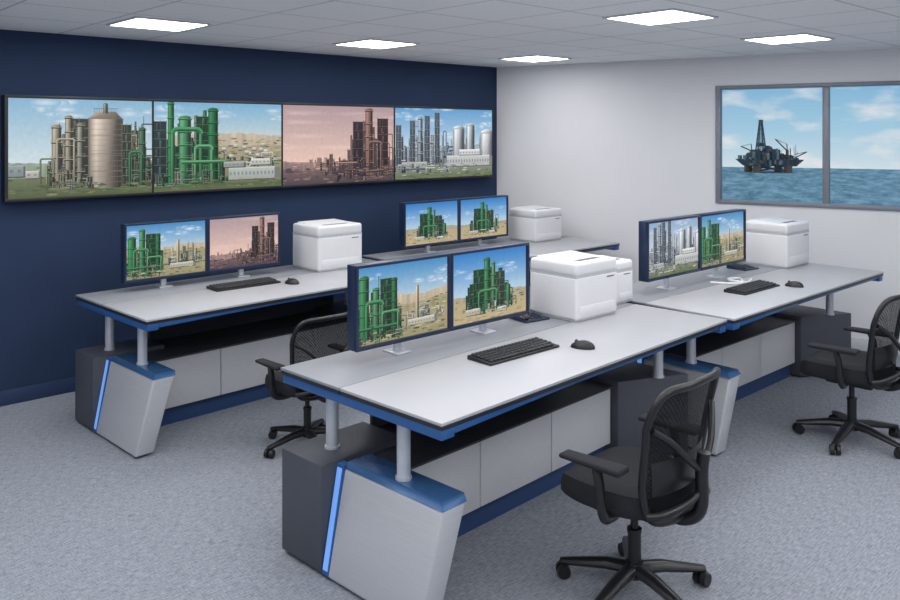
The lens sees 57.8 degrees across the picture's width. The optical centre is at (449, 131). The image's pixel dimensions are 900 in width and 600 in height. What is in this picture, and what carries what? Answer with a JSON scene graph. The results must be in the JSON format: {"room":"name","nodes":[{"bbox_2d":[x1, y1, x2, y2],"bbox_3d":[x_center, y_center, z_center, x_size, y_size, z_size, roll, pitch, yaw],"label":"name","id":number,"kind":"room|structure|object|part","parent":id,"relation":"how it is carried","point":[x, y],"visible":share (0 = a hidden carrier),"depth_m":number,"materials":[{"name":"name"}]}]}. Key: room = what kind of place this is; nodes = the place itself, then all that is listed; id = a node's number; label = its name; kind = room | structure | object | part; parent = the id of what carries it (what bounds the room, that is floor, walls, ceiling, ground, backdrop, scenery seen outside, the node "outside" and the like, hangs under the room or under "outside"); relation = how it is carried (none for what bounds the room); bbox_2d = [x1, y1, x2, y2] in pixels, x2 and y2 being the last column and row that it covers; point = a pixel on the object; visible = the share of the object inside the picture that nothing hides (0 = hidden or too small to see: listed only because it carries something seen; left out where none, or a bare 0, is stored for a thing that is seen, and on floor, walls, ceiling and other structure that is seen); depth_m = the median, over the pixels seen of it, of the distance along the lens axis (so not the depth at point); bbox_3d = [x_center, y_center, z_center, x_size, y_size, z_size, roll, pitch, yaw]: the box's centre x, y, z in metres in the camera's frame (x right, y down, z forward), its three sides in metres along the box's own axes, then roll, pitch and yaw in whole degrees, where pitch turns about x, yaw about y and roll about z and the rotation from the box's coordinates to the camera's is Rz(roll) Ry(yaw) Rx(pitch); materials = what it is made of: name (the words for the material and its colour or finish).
{"room":"control room","nodes":[
{"label":"control room","id":0,"kind":"room"},
{"bbox_2d":[0,29,496,390],"bbox_3d":[-2.752,0.625,6.543,8.830,2.950,0.150,0,0,-43],"label":"wall","id":1,"kind":"structure","parent":0,"point":[52,252],"depth_m":6.65,"materials":[{"name":"blue paint"}]},
{"bbox_2d":[0,377,74,406],"bbox_3d":[-2.702,1.945,6.475,8.810,0.110,0.018,0,0,-43],"label":"baseboard","id":2,"kind":"structure","parent":1,"relation":"attached to","point":[57,387],"depth_m":6.11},
{"bbox_2d":[1,95,152,202],"bbox_3d":[-2.844,0.120,6.289,1.088,0.780,0.100,0,0,-43],"label":"wall display","id":3,"kind":"object","parent":1,"relation":"attached to","point":[53,147],"visible":1,"depth_m":6.21,"materials":[{"name":"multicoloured glass"}]},
{"bbox_2d":[153,99,281,194],"bbox_3d":[-2.002,0.120,7.065,1.198,0.780,0.100,0,0,-43],"label":"wall display","id":4,"kind":"object","parent":1,"relation":"attached to","point":[199,145],"visible":1,"depth_m":7.00,"materials":[{"name":"glass"}]},
{"bbox_2d":[282,102,394,187],"bbox_3d":[-1.080,0.120,7.916,1.308,0.780,0.100,0,0,-43],"label":"wall display","id":5,"kind":"object","parent":1,"relation":"attached to","point":[323,144],"visible":1,"depth_m":7.85,"materials":[{"name":"glass"}]},
{"bbox_2d":[395,106,493,181],"bbox_3d":[-0.066,0.120,8.852,1.448,0.780,0.100,0,0,-43],"label":"wall display","id":6,"kind":"object","parent":1,"relation":"attached to","point":[432,143],"visible":1,"depth_m":8.79,"materials":[{"name":"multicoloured glass"}]},
{"bbox_2d":[0,350,899,599],"bbox_3d":[1.542,2.050,3.872,11.518,0.100,9.600,0,0,-43],"label":"floor","id":7,"kind":"structure","parent":0,"point":[198,516],"depth_m":4.22,"materials":[{"name":"grey carpet"}]},
{"bbox_2d":[75,258,376,456],"bbox_3d":[-1.361,1.565,6.152,1.090,0.870,2.470,0,0,45],"label":"desk","id":8,"kind":"object","parent":7,"relation":"on","point":[200,352],"visible":0.66,"depth_m":5.67,"materials":[{"name":"grey laminate"}]},
{"bbox_3d":[-2.346,1.331,5.627,0.072,0.338,0.072,0,0,44],"label":"leg","id":9,"kind":"part","parent":8,"relation":"part of","materials":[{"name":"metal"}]},
{"bbox_3d":[-2.030,1.755,5.243,0.629,0.460,0.230,0,0,44],"label":"panel","id":10,"kind":"part","parent":8,"relation":"part of","materials":[{"name":"silver metal"}]},
{"bbox_3d":[-1.989,1.331,5.277,0.072,0.338,0.072,0,0,44],"label":"leg","id":11,"kind":"part","parent":8,"relation":"part of","materials":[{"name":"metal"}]},
{"bbox_2d":[121,217,207,287],"bbox_3d":[-2.096,0.889,5.976,0.623,0.482,0.133,0,0,-43],"label":"monitor","id":12,"kind":"object","parent":8,"relation":"on","point":[162,250],"visible":1,"depth_m":5.92,"materials":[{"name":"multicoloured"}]},
{"bbox_3d":[-1.845,1.708,5.616,0.020,0.333,0.581,0,0,44],"label":"door","id":13,"kind":"part","parent":8,"relation":"part of","materials":[{"name":"white laminate"}]},
{"bbox_3d":[-1.351,1.183,6.157,1.072,0.041,2.438,0,0,44],"label":"frame rail","id":14,"kind":"part","parent":8,"relation":"part of","materials":[{"name":"blue metal"}]},
{"bbox_2d":[204,212,280,277],"bbox_3d":[-1.637,0.889,6.400,0.623,0.482,0.133,0,0,-43],"label":"monitor","id":15,"kind":"object","parent":8,"relation":"on","point":[241,242],"visible":1,"depth_m":6.36,"materials":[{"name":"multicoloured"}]},
{"bbox_2d":[206,277,280,291],"bbox_3d":[-1.511,1.115,5.995,0.518,0.030,0.165,0,0,-43],"label":"keyboard","id":16,"kind":"object","parent":8,"relation":"on","point":[240,284],"visible":1,"depth_m":5.95,"materials":[{"name":"black plastic"}]},
{"bbox_3d":[-1.434,1.708,6.034,0.020,0.333,0.581,0,0,45],"label":"door","id":17,"kind":"part","parent":8,"relation":"part of","materials":[{"name":"white laminate"}]},
{"bbox_2d":[285,278,298,284],"bbox_3d":[-1.178,1.110,6.084,0.133,0.040,0.083,0,0,37],"label":"mouse","id":18,"kind":"object","parent":8,"relation":"on","point":[291,281],"visible":1,"depth_m":6.05,"materials":[{"name":"black plastic"}]},
{"bbox_2d":[293,219,361,271],"bbox_3d":[-1.027,0.940,6.834,0.440,0.380,0.393,0,0,-43],"label":"printer","id":19,"kind":"object","parent":8,"relation":"on","point":[324,245],"visible":0.96,"depth_m":6.69,"materials":[{"name":"white plastic"}]},
{"bbox_3d":[-1.058,0.760,6.868,0.378,0.019,0.256,0,0,-43],"label":"lid","id":20,"kind":"part","parent":19,"relation":"part of","materials":[{"name":"white plastic"}]},
{"bbox_3d":[-0.898,1.065,6.694,0.370,0.060,0.013,0,0,-43],"label":"paper drawer","id":21,"kind":"part","parent":19,"relation":"part of","materials":[{"name":"white plastic"}]},
{"bbox_2d":[255,312,349,457],"bbox_3d":[-0.909,1.561,5.198,0.622,0.877,0.606,0,0,-43],"label":"office chair","id":22,"kind":"object","parent":7,"relation":"on","point":[312,338],"visible":0.47,"depth_m":5.01,"materials":[{"name":"black fabric"}]},
{"bbox_3d":[-1.034,1.544,5.056,0.207,0.225,0.058,0,0,-43],"label":"armrest","id":23,"kind":"part","parent":22,"relation":"part of","materials":[{"name":"black plastic"}]},
{"bbox_3d":[-0.930,1.592,5.226,0.450,0.123,0.450,0,0,-43],"label":"seat","id":24,"kind":"part","parent":22,"relation":"part of","materials":[{"name":"black fabric"}]},
{"bbox_3d":[-0.763,1.384,5.044,0.489,0.523,0.148,0,0,-43],"label":"backrest frame","id":25,"kind":"part","parent":22,"relation":"part of","materials":[{"name":"black plastic"}]},
{"bbox_3d":[-0.763,1.383,5.044,0.462,0.495,0.119,0,0,-43],"label":"backrest","id":26,"kind":"part","parent":22,"relation":"part of","materials":[{"name":"black fabric"}]},
{"bbox_2d":[362,236,619,268],"bbox_3d":[0.459,1.565,7.901,2.470,0.870,1.090,0,0,-43],"label":"desk","id":27,"kind":"object","parent":7,"relation":"on","point":[566,243],"visible":0.07,"depth_m":8.05,"materials":[{"name":"white laminate"}]},
{"bbox_2d":[399,198,459,251],"bbox_3d":[-0.205,0.889,7.721,0.688,0.482,0.133,0,0,-43],"label":"monitor","id":28,"kind":"object","parent":27,"relation":"on","point":[427,223],"visible":1,"depth_m":7.66,"materials":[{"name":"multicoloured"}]},
{"bbox_2d":[455,195,507,245],"bbox_3d":[0.302,0.889,8.189,0.688,0.482,0.133,0,0,-43],"label":"monitor","id":29,"kind":"object","parent":27,"relation":"on","point":[482,217],"visible":1,"depth_m":8.15,"materials":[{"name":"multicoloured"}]},
{"bbox_2d":[509,205,561,242],"bbox_3d":[0.898,0.960,8.582,0.420,0.340,0.383,0,0,-43],"label":"printer","id":30,"kind":"object","parent":27,"relation":"on","point":[533,223],"visible":1,"depth_m":8.44,"materials":[{"name":"white plastic"}]},
{"bbox_3d":[0.866,0.799,8.617,0.358,0.017,0.246,0,0,-43],"label":"lid","id":31,"kind":"part","parent":30,"relation":"part of","materials":[{"name":"white plastic"}]},
{"bbox_3d":[1.023,1.070,8.446,0.350,0.050,0.013,0,0,-43],"label":"paper drawer","id":32,"kind":"part","parent":30,"relation":"part of","materials":[{"name":"white plastic"}]},
{"bbox_3d":[0.468,1.183,7.905,2.438,0.041,1.072,0,0,-43],"label":"frame rail","id":33,"kind":"part","parent":27,"relation":"part of","materials":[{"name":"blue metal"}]},
{"bbox_2d":[281,303,726,599],"bbox_3d":[0.422,1.565,4.413,1.090,0.870,2.470,0,0,44],"label":"desk","id":34,"kind":"object","parent":7,"relation":"on","point":[451,444],"visible":0.91,"depth_m":3.87,"materials":[{"name":"white laminate"}]},
{"bbox_3d":[-0.560,1.331,3.881,0.072,0.338,0.072,0,0,44],"label":"leg","id":35,"kind":"part","parent":34,"relation":"part of","materials":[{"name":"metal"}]},
{"bbox_3d":[-0.241,1.755,3.499,0.629,0.460,0.230,0,0,44],"label":"panel","id":36,"kind":"part","parent":34,"relation":"part of","materials":[{"name":"silver metal"}]},
{"bbox_2d":[347,252,450,354],"bbox_3d":[-0.268,0.889,4.194,0.623,0.482,0.133,0,0,-43],"label":"monitor","id":37,"kind":"object","parent":34,"relation":"on","point":[394,301],"visible":1,"depth_m":4.13,"materials":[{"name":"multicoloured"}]},
{"bbox_3d":[-0.201,1.331,3.533,0.072,0.338,0.072,0,0,44],"label":"leg","id":38,"kind":"part","parent":34,"relation":"part of","materials":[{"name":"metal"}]},
{"bbox_3d":[-0.059,1.708,3.874,0.020,0.333,0.581,0,0,44],"label":"door","id":39,"kind":"part","parent":34,"relation":"part of","materials":[{"name":"white laminate"}]},
{"bbox_2d":[445,241,529,334],"bbox_3d":[0.192,0.889,4.618,0.623,0.482,0.133,0,0,-43],"label":"monitor","id":40,"kind":"object","parent":34,"relation":"on","point":[491,283],"visible":1,"depth_m":4.58,"materials":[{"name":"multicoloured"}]},
{"bbox_3d":[0.431,1.183,4.418,1.072,0.041,2.438,0,0,44],"label":"frame rail","id":41,"kind":"part","parent":34,"relation":"part of","materials":[{"name":"blue metal"}]},
{"bbox_2d":[467,337,558,365],"bbox_3d":[0.330,1.115,4.169,0.518,0.030,0.165,0,0,-43],"label":"keyboard","id":42,"kind":"object","parent":34,"relation":"on","point":[501,354],"visible":1,"depth_m":4.12,"materials":[{"name":"black plastic"}]},
{"bbox_3d":[0.349,1.708,4.295,0.020,0.333,0.581,0,0,44],"label":"door","id":43,"kind":"part","parent":34,"relation":"part of","materials":[{"name":"white laminate"}]},
{"bbox_2d":[510,309,549,322],"bbox_3d":[0.474,1.105,4.942,0.190,0.051,0.180,0,0,-35],"label":"desk phone","id":44,"kind":"object","parent":34,"relation":"on","point":[533,316],"visible":0.76,"depth_m":4.89,"materials":[{"name":"black plastic"}]},
{"bbox_2d":[530,250,616,322],"bbox_3d":[0.772,0.950,5.091,0.410,0.360,0.373,0,0,-43],"label":"printer","id":45,"kind":"object","parent":34,"relation":"on","point":[573,286],"visible":0.98,"depth_m":4.96,"materials":[{"name":"white plastic"}]},
{"bbox_3d":[0.740,0.779,5.126,0.348,0.018,0.236,0,0,-43],"label":"lid","id":46,"kind":"part","parent":45,"relation":"part of","materials":[{"name":"white plastic"}]},
{"bbox_2d":[574,257,599,260],"bbox_3d":[0.842,0.782,5.016,0.210,0.005,0.040,0,0,-43],"label":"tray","id":47,"kind":"object","parent":45,"relation":"on","point":[586,258],"depth_m":5.01,"materials":[{"name":"white plastic"}]},
{"bbox_3d":[0.894,1.067,4.959,0.340,0.055,0.013,0,0,-43],"label":"paper drawer","id":48,"kind":"part","parent":45,"relation":"part of","materials":[{"name":"white plastic"}]},
{"bbox_3d":[0.758,1.708,4.716,0.020,0.333,0.581,0,0,44],"label":"door","id":49,"kind":"part","parent":34,"relation":"part of","materials":[{"name":"white laminate"}]},
{"bbox_2d":[570,339,594,349],"bbox_3d":[0.695,1.110,4.275,0.133,0.040,0.083,0,0,27],"label":"mouse","id":50,"kind":"object","parent":34,"relation":"on","point":[581,344],"visible":1,"depth_m":4.25,"materials":[{"name":"black plastic"}]},
{"bbox_2d":[602,255,632,304],"bbox_3d":[1.063,0.985,5.469,0.200,0.290,0.263,0,0,-43],"label":"printer","id":51,"kind":"object","parent":34,"relation":"on","point":[624,266],"visible":0.41,"depth_m":5.38,"materials":[{"name":"white plastic"}]},
{"bbox_3d":[1.148,1.076,5.377,0.130,0.038,0.013,0,0,-43],"label":"paper drawer","id":52,"kind":"part","parent":51,"relation":"part of","materials":[{"name":"white plastic"}]},
{"bbox_3d":[1.276,1.331,4.999,0.072,0.338,0.072,0,0,44],"label":"leg","id":53,"kind":"part","parent":34,"relation":"part of","materials":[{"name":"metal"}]},
{"bbox_2d":[556,367,720,599],"bbox_3d":[0.801,1.498,3.536,0.693,1.004,0.712,0,0,44],"label":"office chair","id":54,"kind":"object","parent":7,"relation":"on","point":[663,482],"visible":1,"depth_m":3.34,"materials":[{"name":"black fabric"}]},
{"bbox_3d":[0.775,1.533,3.567,0.515,0.141,0.515,0,0,44],"label":"seat","id":55,"kind":"part","parent":54,"relation":"part of","materials":[{"name":"black fabric"}]},
{"bbox_3d":[0.666,1.478,3.366,0.067,0.258,0.237,0,0,44],"label":"armrest","id":56,"kind":"part","parent":54,"relation":"part of","materials":[{"name":"black plastic"}]},
{"bbox_3d":[0.977,1.295,3.369,0.169,0.599,0.560,0,0,44],"label":"backrest frame","id":57,"kind":"part","parent":54,"relation":"part of","materials":[{"name":"black plastic"}]},
{"bbox_3d":[0.977,1.294,3.369,0.136,0.566,0.528,0,0,44],"label":"backrest","id":58,"kind":"part","parent":54,"relation":"part of","materials":[{"name":"black fabric"}]},
{"bbox_2d":[626,261,883,454],"bbox_3d":[2.237,1.565,6.161,2.470,0.870,1.090,0,0,-43],"label":"desk","id":59,"kind":"object","parent":7,"relation":"on","point":[766,337],"visible":0.66,"depth_m":6.08,"materials":[{"name":"white laminate"}]},
{"bbox_2d":[639,214,700,289],"bbox_3d":[1.568,0.874,5.888,0.688,0.512,0.133,0,0,-43],"label":"monitor","id":60,"kind":"object","parent":59,"relation":"on","point":[669,247],"visible":1,"depth_m":5.82,"materials":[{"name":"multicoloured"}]},
{"bbox_3d":[1.570,1.331,5.314,0.072,0.338,0.072,0,0,-43],"label":"leg","id":61,"kind":"part","parent":59,"relation":"part of","materials":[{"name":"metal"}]},
{"bbox_3d":[1.528,1.755,5.282,0.230,0.460,0.629,0,0,-43],"label":"panel","id":62,"kind":"part","parent":59,"relation":"part of","materials":[{"name":"silver metal"}]},
{"bbox_3d":[1.729,1.708,5.647,0.581,0.333,0.020,0,0,-43],"label":"door","id":63,"kind":"part","parent":59,"relation":"part of","materials":[{"name":"white laminate"}]},
{"bbox_2d":[693,209,745,278],"bbox_3d":[2.075,0.874,6.356,0.688,0.512,0.133,0,0,-43],"label":"monitor","id":64,"kind":"object","parent":59,"relation":"on","point":[723,233],"visible":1,"depth_m":6.33,"materials":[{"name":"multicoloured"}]},
{"bbox_2d":[710,277,751,283],"bbox_3d":[2.137,1.117,6.146,0.368,0.027,0.192,0,0,-43],"label":"cable","id":65,"kind":"object","parent":59,"relation":"on","point":[731,278],"visible":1,"depth_m":6.09,"materials":[{"name":"white plastic"}]},
{"bbox_3d":[2.158,1.708,6.047,0.581,0.333,0.020,0,0,-43],"label":"door","id":66,"kind":"part","parent":59,"relation":"part of","materials":[{"name":"white laminate"}]},
{"bbox_2d":[726,262,758,270],"bbox_3d":[2.423,1.105,6.753,0.190,0.051,0.180,0,0,-35],"label":"desk phone","id":67,"kind":"object","parent":59,"relation":"on","point":[737,266],"visible":0.87,"depth_m":6.72,"materials":[{"name":"black plastic"}]},
{"bbox_2d":[724,280,779,294],"bbox_3d":[2.175,1.115,5.871,0.518,0.030,0.165,0,0,-43],"label":"keyboard","id":68,"kind":"object","parent":59,"relation":"on","point":[748,288],"visible":1,"depth_m":5.81,"materials":[{"name":"black plastic"}]},
{"bbox_2d":[745,217,808,268],"bbox_3d":[2.801,0.940,6.992,0.420,0.380,0.383,0,0,-43],"label":"printer","id":69,"kind":"object","parent":59,"relation":"on","point":[782,243],"visible":0.92,"depth_m":6.85,"materials":[{"name":"white plastic"}]},
{"bbox_3d":[2.769,0.760,7.026,0.358,0.019,0.246,0,0,-43],"label":"lid","id":70,"kind":"part","parent":69,"relation":"part of","materials":[{"name":"white plastic"}]},
{"bbox_3d":[2.927,1.065,6.856,0.350,0.060,0.013,0,0,-43],"label":"paper drawer","id":71,"kind":"part","parent":69,"relation":"part of","materials":[{"name":"white plastic"}]},
{"bbox_3d":[2.587,1.708,6.447,0.581,0.333,0.020,0,0,-43],"label":"door","id":72,"kind":"part","parent":59,"relation":"part of","materials":[{"name":"white laminate"}]},
{"bbox_2d":[785,280,803,287],"bbox_3d":[2.518,1.110,5.971,0.133,0.040,0.083,0,0,37],"label":"mouse","id":73,"kind":"object","parent":59,"relation":"on","point":[796,284],"visible":1,"depth_m":5.94,"materials":[{"name":"black plastic"}]},
{"bbox_3d":[2.246,1.183,6.166,2.438,0.041,1.072,0,0,-43],"label":"frame rail","id":74,"kind":"part","parent":59,"relation":"part of","materials":[{"name":"blue metal"}]},
{"bbox_3d":[3.119,1.331,6.704,0.072,0.338,0.072,0,0,-43],"label":"leg","id":75,"kind":"part","parent":59,"relation":"part of","materials":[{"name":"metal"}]},
{"bbox_2d":[792,294,899,458],"bbox_3d":[2.605,1.498,5.282,0.712,1.004,0.693,0,0,-45],"label":"office chair","id":76,"kind":"object","parent":7,"relation":"on","point":[876,368],"visible":1,"depth_m":5.09,"materials":[{"name":"black fabric"}]},
{"bbox_3d":[2.579,1.533,5.314,0.515,0.141,0.515,0,0,-45],"label":"seat","id":77,"kind":"part","parent":76,"relation":"part of","materials":[{"name":"black fabric"}]},
{"bbox_3d":[2.467,1.478,5.115,0.237,0.258,0.067,0,0,-45],"label":"armrest","id":78,"kind":"part","parent":76,"relation":"part of","materials":[{"name":"black plastic"}]},
{"bbox_3d":[2.778,1.295,5.112,0.560,0.599,0.169,0,0,-45],"label":"backrest frame","id":79,"kind":"part","parent":76,"relation":"part of","materials":[{"name":"black plastic"}]},
{"bbox_3d":[2.778,1.294,5.112,0.528,0.566,0.136,0,0,-45],"label":"backrest","id":80,"kind":"part","parent":76,"relation":"part of","materials":[{"name":"black fabric"}]},
{"bbox_2d":[0,0,899,66],"bbox_3d":[1.542,-0.800,3.872,11.518,0.100,9.600,0,0,-43],"label":"ceiling","id":81,"kind":"structure","parent":0,"point":[460,32],"depth_m":5.69,"materials":[{"name":"tile"}]},
{"bbox_2d":[106,16,211,31],"bbox_3d":[-2.016,-0.744,5.650,0.530,0.012,0.530,0,0,-43],"label":"recessed light","id":82,"kind":"object","parent":81,"relation":"in","point":[138,22],"visible":1,"depth_m":5.62,"materials":[{"name":"white plastic"}]},
{"bbox_2d":[332,38,419,48],"bbox_3d":[-0.628,-0.744,6.904,0.530,0.012,0.530,0,0,-43],"label":"recessed light","id":83,"kind":"object","parent":81,"relation":"in","point":[363,43],"visible":1,"depth_m":6.87,"materials":[{"name":"white plastic"}]},
{"bbox_2d":[498,55,571,61],"bbox_3d":[0.863,-0.744,8.280,0.530,0.012,0.530,0,0,-43],"label":"recessed light","id":84,"kind":"object","parent":81,"relation":"in","point":[530,58],"visible":1,"depth_m":8.21,"materials":[{"name":"white plastic"}]},
{"bbox_2d":[504,56,562,61],"bbox_3d":[0.863,-0.745,8.280,0.490,0.009,0.490,0,0,-43],"label":"diffuser","id":85,"kind":"object","parent":84,"relation":"attached to","point":[519,58],"depth_m":8.21,"materials":[{"name":"white plastic"}]},
{"bbox_2d":[602,8,718,25],"bbox_3d":[1.367,-0.744,5.302,0.530,0.012,0.530,0,0,-43],"label":"recessed light","id":86,"kind":"object","parent":81,"relation":"in","point":[671,15],"visible":1,"depth_m":5.27,"materials":[{"name":"white plastic"}]},
{"bbox_2d":[740,33,834,44],"bbox_3d":[2.704,-0.744,6.537,0.530,0.012,0.530,0,0,-43],"label":"recessed light","id":87,"kind":"object","parent":81,"relation":"in","point":[799,37],"visible":1,"depth_m":6.51,"materials":[{"name":"white plastic"}]},
{"bbox_2d":[748,35,830,43],"bbox_3d":[2.704,-0.745,6.537,0.490,0.009,0.490,0,0,-43],"label":"diffuser","id":88,"kind":"object","parent":87,"relation":"attached to","point":[777,39],"depth_m":6.53,"materials":[{"name":"white plastic"}]},
{"bbox_2d":[497,48,899,342],"bbox_3d":[4.829,0.625,6.934,9.969,2.950,0.161,0,0,32],"label":"wall","id":89,"kind":"structure","parent":0,"point":[614,146],"depth_m":8.55,"materials":[{"name":"paint"}]},
{"bbox_2d":[715,81,899,210],"bbox_3d":[3.538,0.125,7.660,2.030,1.172,0.080,0,0,32],"label":"window","id":90,"kind":"structure","parent":89,"relation":"in","point":[825,203],"depth_m":7.66,"materials":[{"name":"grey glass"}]},
{"bbox_2d":[851,337,899,354],"bbox_3d":[4.790,1.945,6.853,9.949,0.110,0.018,0,0,32],"label":"baseboard","id":91,"kind":"structure","parent":89,"relation":"attached to","point":[856,343],"depth_m":7.48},
{"label":"outside","id":92,"kind":"structure","parent":0,"visible":0},
{"bbox_2d":[722,167,899,205],"bbox_3d":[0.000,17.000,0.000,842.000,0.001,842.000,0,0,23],"label":"sea","id":93,"kind":"structure","parent":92,"point":[847,186],"depth_m":259.32,"materials":[{"name":"liquid"}]},
{"bbox_2d":[736,120,806,172],"bbox_3d":[137.160,6.150,346.925,29.205,22.700,14.100,0,0,0],"label":"rig","id":94,"kind":"object","parent":93,"relation":"in","point":[767,157],"visible":0.98,"depth_m":342.62,"materials":[{"name":"metal"}]},
{"bbox_3d":[128.656,15.250,351.975,3.400,4.500,3.400,0,0,0],"label":"leg","id":95,"kind":"part","parent":94,"relation":"part of","materials":[{"name":"brown metal"}]},
{"bbox_3d":[128.656,15.250,341.975,3.400,4.500,3.400,0,0,0],"label":"leg","id":96,"kind":"part","parent":94,"relation":"part of","materials":[{"name":"brown metal"}]},
{"bbox_3d":[141.656,15.250,341.975,3.400,4.500,3.400,0,0,0],"label":"leg","id":97,"kind":"part","parent":94,"relation":"part of","materials":[{"name":"brown metal"}]}
]}

